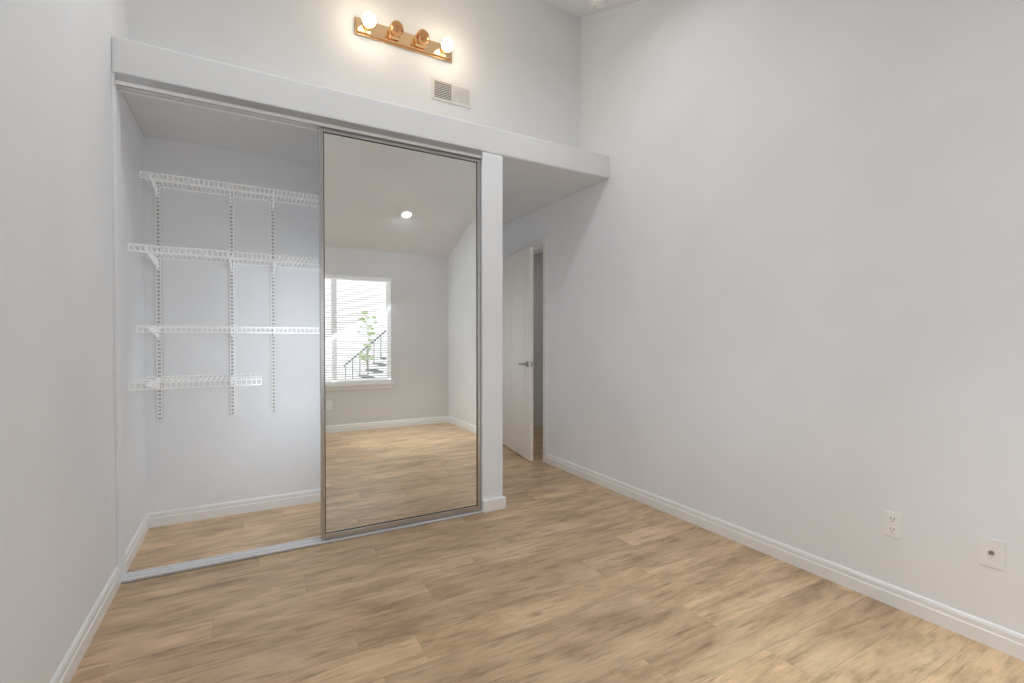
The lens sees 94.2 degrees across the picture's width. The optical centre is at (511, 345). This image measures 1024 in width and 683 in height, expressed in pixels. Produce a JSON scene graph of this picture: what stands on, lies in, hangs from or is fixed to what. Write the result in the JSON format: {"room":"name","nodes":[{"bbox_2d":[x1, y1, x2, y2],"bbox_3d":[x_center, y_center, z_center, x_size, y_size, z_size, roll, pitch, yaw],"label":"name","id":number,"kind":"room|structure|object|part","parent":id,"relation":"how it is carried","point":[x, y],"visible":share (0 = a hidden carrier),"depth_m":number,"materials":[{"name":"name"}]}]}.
{"room":"empty bedroom","nodes":[
{"label":"empty bedroom","id":0,"kind":"room"},
{"bbox_2d":[0,0,146,682],"bbox_3d":[-1.357,-0.842,1.140,0.136,4.094,4.570,0,1,-29],"label":"wall","id":1,"kind":"structure","parent":0,"point":[58,562],"depth_m":1.69,"materials":[{"name":"paint"}]},
{"bbox_2d":[111,73,124,579],"bbox_3d":[-1.980,-0.074,2.394,0.017,2.525,0.100,0,1,-29],"label":"door frame","id":2,"kind":"structure","parent":1,"relation":"attached to","point":[118,331],"depth_m":2.36,"materials":[{"name":"paint"}]},
{"bbox_2d":[143,136,319,512],"bbox_3d":[-1.516,-0.090,3.607,2.006,2.525,0.120,0,1,-29],"label":"wall","id":3,"kind":"structure","parent":0,"point":[204,446],"depth_m":3.29,"materials":[{"name":"paint"}]},
{"bbox_2d":[125,489,319,572],"bbox_3d":[-1.311,1.131,3.254,2.006,0.093,0.725,0,1,-29],"label":"baseboard","id":4,"kind":"structure","parent":3,"relation":"attached to","point":[180,515],"depth_m":3.25,"materials":[{"name":"white wood"}]},
{"bbox_2d":[128,170,318,419],"bbox_3d":[-1.366,-0.289,3.320,1.986,1.540,0.524,0,1,-29],"label":"wire shelving","id":5,"kind":"object","parent":3,"relation":"attached to","point":[157,382],"visible":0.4,"depth_m":3.09,"materials":[{"name":"white metal"}]},
{"bbox_3d":[-1.950,0.222,3.001,0.649,0.044,0.523,0,1,-29],"label":"wire shelf","id":6,"kind":"part","parent":5,"relation":"part of","materials":[{"name":"white metal"}]},
{"bbox_3d":[-1.371,-0.553,3.325,1.986,0.044,0.503,0,1,-29],"label":"wire shelf","id":7,"kind":"part","parent":5,"relation":"part of","materials":[{"name":"white metal"}]},
{"bbox_3d":[-1.394,-0.103,3.387,1.971,0.044,0.383,0,1,-29],"label":"wire shelf","id":8,"kind":"part","parent":5,"relation":"part of","materials":[{"name":"white metal"}]},
{"bbox_3d":[-1.409,-1.019,3.412,1.961,0.044,0.303,0,1,-29],"label":"wire shelf","id":9,"kind":"part","parent":5,"relation":"part of","materials":[{"name":"white metal"}]},
{"bbox_2d":[127,0,580,148],"bbox_3d":[-0.803,-2.228,3.478,3.154,1.384,0.120,0,1,-29],"label":"wall","id":10,"kind":"structure","parent":0,"point":[515,66],"depth_m":3.45,"materials":[{"name":"paint"}]},
{"bbox_2d":[354,11,453,62],"bbox_3d":[-0.730,-2.189,3.361,0.710,0.116,0.157,0,1,-29],"label":"light fixture","id":11,"kind":"object","parent":10,"relation":"attached to","point":[393,33],"visible":1,"depth_m":3.35,"materials":[{"name":"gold metal"}]},
{"bbox_2d":[432,77,470,108],"bbox_3d":[-0.455,-1.909,3.601,0.315,0.160,0.011,0,1,-29],"label":"air vent","id":12,"kind":"object","parent":10,"relation":"in","point":[451,92],"visible":1,"depth_m":3.60,"materials":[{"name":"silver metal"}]},
{"bbox_2d":[111,36,608,224],"bbox_3d":[-1.103,-1.451,4.028,3.154,0.185,2.135,0,1,-29],"label":"soffit","id":13,"kind":"structure","parent":0,"point":[538,173],"depth_m":2.99,"materials":[{"name":"paint"}]},
{"bbox_2d":[115,73,481,158],"bbox_3d":[-1.100,-1.316,2.860,1.989,0.061,0.102,0,1,-29],"label":"track","id":14,"kind":"object","parent":13,"relation":"attached to","point":[134,85],"visible":0.96,"depth_m":2.66,"materials":[{"name":"white metal"}]},
{"bbox_2d":[533,252,542,454],"bbox_3d":[0.757,-0.128,5.529,1.300,2.550,2.370,0,1,-29],"label":"wall","id":15,"kind":"structure","parent":0,"point":[538,352],"depth_m":6.54,"materials":[{"name":"grey paint"}]},
{"bbox_2d":[70,444,1023,682],"bbox_3d":[-0.222,1.238,2.479,3.394,0.100,5.760,0,1,-29],"label":"floor","id":16,"kind":"structure","parent":0,"point":[550,574],"depth_m":2.14,"materials":[{"name":"brown wood"}]},
{"bbox_2d":[121,510,481,583],"bbox_3d":[-1.101,1.174,2.894,1.989,0.016,0.090,0,1,-29],"label":"floor track","id":17,"kind":"object","parent":16,"relation":"on","point":[128,577],"visible":0.71,"depth_m":2.68,"materials":[{"name":"white metal"}]},
{"bbox_2d":[318,127,480,539],"bbox_3d":[-0.685,-0.059,3.090,1.051,2.472,0.028,0,1,-29],"label":"mirror door","id":18,"kind":"structure","parent":17,"relation":"on","point":[399,332],"depth_m":3.05,"materials":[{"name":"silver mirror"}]},
{"bbox_2d":[480,152,502,510],"bbox_3d":[-0.626,-0.098,4.242,0.168,2.525,2.015,0,1,-29],"label":"wall post","id":19,"kind":"object","parent":16,"relation":"on","point":[491,262],"visible":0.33,"depth_m":3.36,"materials":[{"name":"paint"}]},
{"bbox_2d":[481,496,505,512],"bbox_3d":[-0.194,1.115,4.490,1.148,0.093,2.031,0,1,-29],"label":"baseboard","id":20,"kind":"structure","parent":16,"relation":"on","point":[493,504],"depth_m":3.36,"materials":[{"name":"white wood"}]},
{"bbox_2d":[539,0,642,17],"bbox_3d":[0.173,-2.085,1.725,3.394,1.824,4.135,0,1,-29],"label":"ceiling","id":21,"kind":"structure","parent":0,"point":[581,8],"depth_m":3.91,"materials":[{"name":"paint"}]},
{"bbox_2d":[590,0,606,7],"bbox_3d":[0.671,-2.665,3.695,0.136,0.079,0.130,0,1,-29],"label":"smoke detector","id":22,"kind":"object","parent":21,"relation":"attached to","point":[599,3],"visible":1,"depth_m":3.67,"materials":[{"name":"white plastic"}]},
{"bbox_2d":[503,0,1023,660],"bbox_3d":[1.201,-0.870,3.243,0.136,4.094,5.760,0,1,-29],"label":"wall","id":23,"kind":"structure","parent":0,"point":[787,272],"depth_m":2.49,"materials":[{"name":"paint"}]},
{"bbox_2d":[503,247,536,460],"bbox_3d":[0.010,0.082,5.126,0.231,2.118,0.934,0,1,-29],"label":"door","id":24,"kind":"structure","parent":23,"relation":"in","point":[518,363],"depth_m":4.97,"materials":[{"name":"white paint"}]},
{"bbox_2d":[503,238,547,462],"bbox_3d":[0.136,0.044,5.186,0.152,2.215,1.100,0,1,-29],"label":"door frame","id":25,"kind":"structure","parent":23,"relation":"attached to","point":[539,246],"depth_m":4.69,"materials":[{"name":"white wood"}]},
{"bbox_2d":[884,510,901,539],"bbox_3d":[1.742,0.819,2.178,0.008,0.115,0.070,0,1,-29],"label":"duplex electrical outlet","id":26,"kind":"object","parent":23,"relation":"attached to","point":[892,524],"visible":1,"depth_m":2.17,"materials":[{"name":"white plastic"}]},
{"bbox_2d":[978,535,1005,570],"bbox_3d":[1.899,0.823,1.887,0.018,0.115,0.078,0,1,-29],"label":"outlet plate","id":27,"kind":"object","parent":23,"relation":"attached to","point":[991,552],"visible":1,"depth_m":1.89,"materials":[{"name":"white plastic"}]}
]}

